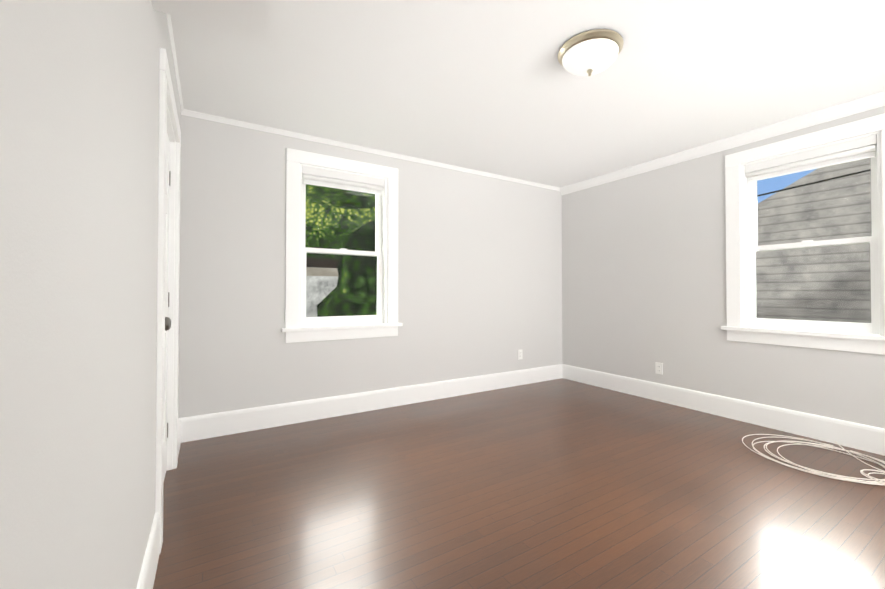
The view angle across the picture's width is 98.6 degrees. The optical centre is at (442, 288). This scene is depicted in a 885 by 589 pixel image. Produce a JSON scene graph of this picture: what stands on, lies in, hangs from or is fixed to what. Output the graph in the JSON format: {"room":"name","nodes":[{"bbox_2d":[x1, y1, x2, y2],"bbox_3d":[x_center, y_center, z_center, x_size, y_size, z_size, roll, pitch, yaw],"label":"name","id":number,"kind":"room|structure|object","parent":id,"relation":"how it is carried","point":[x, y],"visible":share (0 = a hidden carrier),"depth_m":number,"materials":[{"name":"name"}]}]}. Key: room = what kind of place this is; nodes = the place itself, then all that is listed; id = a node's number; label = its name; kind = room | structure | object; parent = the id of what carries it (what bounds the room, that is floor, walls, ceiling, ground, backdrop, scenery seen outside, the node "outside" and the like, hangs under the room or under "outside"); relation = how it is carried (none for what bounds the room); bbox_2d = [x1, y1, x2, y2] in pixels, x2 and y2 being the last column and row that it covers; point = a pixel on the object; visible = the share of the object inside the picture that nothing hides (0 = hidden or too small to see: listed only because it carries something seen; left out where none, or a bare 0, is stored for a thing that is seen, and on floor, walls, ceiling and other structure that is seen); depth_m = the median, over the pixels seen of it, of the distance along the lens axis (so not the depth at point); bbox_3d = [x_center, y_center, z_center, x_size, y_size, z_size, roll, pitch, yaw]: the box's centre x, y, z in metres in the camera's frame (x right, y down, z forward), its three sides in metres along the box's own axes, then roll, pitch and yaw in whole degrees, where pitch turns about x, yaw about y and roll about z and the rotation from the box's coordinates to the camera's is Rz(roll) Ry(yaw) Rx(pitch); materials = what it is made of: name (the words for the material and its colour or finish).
{"room":"empty bedroom","nodes":[
{"label":"empty bedroom","id":0,"kind":"room"},
{"bbox_2d":[0,0,180,588],"bbox_3d":[-0.864,-0.118,0.919,0.140,2.440,4.580,0,-1,-31],"label":"wall","id":1,"kind":"structure","parent":0,"point":[79,121],"depth_m":0.64,"materials":[{"name":"grey paint"}]},
{"bbox_2d":[136,512,159,588],"bbox_3d":[-0.440,1.007,0.362,0.016,0.178,2.870,0,-1,-31],"label":"baseboard","id":2,"kind":"structure","parent":1,"relation":"attached to","point":[151,557],"depth_m":1.39,"materials":[{"name":"white paint"}]},
{"bbox_2d":[164,134,170,478],"bbox_3d":[-1.469,0.099,2.013,0.102,2.019,0.796,0,-1,-31],"label":"door","id":3,"kind":"structure","parent":1,"relation":"in","point":[167,318],"depth_m":2.25,"materials":[{"name":"white paint"}]},
{"bbox_2d":[155,48,180,552],"bbox_3d":[-1.507,0.051,1.989,0.162,2.130,1.000,0,-1,-31],"label":"door frame","id":4,"kind":"structure","parent":1,"relation":"attached to","point":[169,125],"depth_m":1.91,"materials":[{"name":"white paint"}]},
{"bbox_2d":[166,14,185,113],"bbox_3d":[-1.487,-1.312,2.101,0.016,0.020,1.580,0,-1,-31],"label":"crown molding","id":5,"kind":"structure","parent":1,"relation":"attached to","point":[183,111],"depth_m":2.18,"materials":[{"name":"white paint"}]},
{"bbox_2d":[178,417,183,454],"bbox_3d":[-1.805,1.034,2.592,0.016,0.178,0.360,0,-1,-31],"label":"baseboard","id":6,"kind":"structure","parent":1,"relation":"attached to","point":[181,420],"depth_m":2.73,"materials":[{"name":"white paint"}]},
{"bbox_2d":[179,115,561,417],"bbox_3d":[-0.228,-0.080,3.912,4.070,2.440,0.140,0,-1,-31],"label":"wall","id":7,"kind":"structure","parent":0,"point":[479,275],"depth_m":3.50,"materials":[{"name":"grey paint"}]},
{"bbox_2d":[281,148,402,342],"bbox_3d":[-0.905,-0.354,3.490,1.080,1.623,0.238,0,-1,-31],"label":"window","id":8,"kind":"structure","parent":7,"relation":"in","point":[303,168],"depth_m":3.42,"materials":[{"name":"white paint"}]},
{"bbox_2d":[181,110,561,190],"bbox_3d":[-0.218,-1.285,3.833,3.990,0.034,0.029,0,-1,-31],"label":"crown molding","id":9,"kind":"structure","parent":7,"relation":"attached to","point":[190,113],"depth_m":3.44,"materials":[{"name":"white paint"}]},
{"bbox_2d":[184,364,563,441],"bbox_3d":[-0.196,1.050,3.826,4.050,0.178,0.016,0,-1,-31],"label":"baseboard","id":10,"kind":"structure","parent":7,"relation":"attached to","point":[205,426],"depth_m":3.42,"materials":[{"name":"white paint"}]},
{"bbox_2d":[518,350,522,359],"bbox_3d":[0.922,0.787,4.522,0.070,0.114,0.016,0,-1,-31],"label":"electrical outlet","id":11,"kind":"object","parent":7,"relation":"attached to","point":[520,354],"visible":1,"depth_m":4.52,"materials":[{"name":"white plastic"}]},
{"bbox_2d":[153,378,884,588],"bbox_3d":[0.931,1.176,2.003,4.350,0.120,4.580,0,-1,-31],"label":"floor","id":12,"kind":"structure","parent":0,"point":[561,483],"depth_m":1.98,"materials":[{"name":"brown wood"}]},
{"bbox_2d":[742,434,884,484],"bbox_3d":[2.501,1.062,2.474,0.721,0.118,0.895,0,-1,-31],"label":"coil","id":13,"kind":"object","parent":12,"relation":"on","point":[844,478],"visible":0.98,"depth_m":2.44,"materials":[{"name":"white plastic"}]},
{"bbox_2d":[170,0,884,187],"bbox_3d":[0.931,-1.384,2.034,4.350,0.120,4.580,0,-1,-31],"label":"ceiling","id":14,"kind":"structure","parent":0,"point":[492,86],"depth_m":2.36,"materials":[{"name":"white paint"}]},
{"bbox_2d":[558,29,623,76],"bbox_3d":[0.813,-1.246,2.101,0.340,0.151,0.340,0,-1,-31],"label":"ceiling light","id":15,"kind":"object","parent":14,"relation":"attached to","point":[590,52],"visible":1,"depth_m":2.02,"materials":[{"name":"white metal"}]},
{"bbox_2d":[562,106,884,428],"bbox_3d":[2.727,-0.090,3.118,0.140,2.440,4.580,0,-1,-31],"label":"wall","id":16,"kind":"structure","parent":0,"point":[643,273],"depth_m":3.70,"materials":[{"name":"grey paint"}]},
{"bbox_2d":[655,362,662,374],"bbox_3d":[2.191,0.809,3.846,0.016,0.114,0.070,0,-1,-31],"label":"electrical outlet","id":17,"kind":"object","parent":16,"relation":"attached to","point":[658,368],"visible":1,"depth_m":3.84,"materials":[{"name":"white plastic"}]},
{"bbox_2d":[558,90,884,194],"bbox_3d":[2.641,-1.268,3.080,0.060,0.085,4.300,0,-1,-31],"label":"crown molding","id":18,"kind":"structure","parent":16,"relation":"attached to","point":[855,106],"depth_m":3.19,"materials":[{"name":"white paint"}]},
{"bbox_2d":[564,364,884,455],"bbox_3d":[2.660,1.040,3.063,0.016,0.178,4.300,0,-1,-31],"label":"baseboard","id":19,"kind":"structure","parent":16,"relation":"attached to","point":[867,438],"depth_m":3.19,"materials":[{"name":"white paint"}]},
{"bbox_2d":[721,113,884,354],"bbox_3d":[2.823,-0.361,2.946,0.238,1.623,1.080,0,-1,-31],"label":"window","id":20,"kind":"structure","parent":16,"relation":"in","point":[748,169],"depth_m":2.94,"materials":[{"name":"white paint"}]},
{"label":"outside","id":21,"kind":"structure","parent":0,"visible":0},
{"bbox_3d":[1.810,1.876,6.812,70.000,0.200,70.000,0,-1,-31],"label":"ground","id":22,"kind":"structure","parent":21,"visible":0},
{"bbox_2d":[306,258,338,316],"bbox_3d":[-5.152,0.447,10.541,10.800,2.750,5.400,0,-1,-31],"label":"garage","id":23,"kind":"structure","parent":22,"relation":"on","point":[314,292],"depth_m":9.11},
{"bbox_2d":[305,196,375,258],"bbox_3d":[-5.755,-6.465,11.612,26.311,16.600,8.290,0,-1,-31],"label":"trees","id":24,"kind":"object","parent":22,"relation":"on","point":[312,231],"depth_m":16.52,"materials":[{"name":"green plant"}]},
{"bbox_2d":[306,184,376,316],"bbox_3d":[-1.832,-0.753,7.774,9.179,6.662,4.255,0,-1,-31],"label":"tree","id":25,"kind":"object","parent":22,"relation":"on","point":[319,193],"depth_m":6.61,"materials":[{"name":"green plant"}]},
{"bbox_2d":[756,157,871,322],"bbox_3d":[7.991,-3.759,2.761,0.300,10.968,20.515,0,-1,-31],"label":"neighbouring house","id":26,"kind":"structure","parent":22,"relation":"on","point":[814,269],"depth_m":5.92,"materials":[{"name":"grey wood"}]},
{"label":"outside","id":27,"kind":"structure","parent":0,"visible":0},
{"bbox_2d":[757,169,870,196],"bbox_3d":[5.147,-1.434,4.792,0.024,0.974,15.002,0,-1,-31],"label":"power line","id":28,"kind":"structure","parent":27,"point":[815,182],"depth_m":5.05,"materials":[{"name":"black rubber"}]}
]}

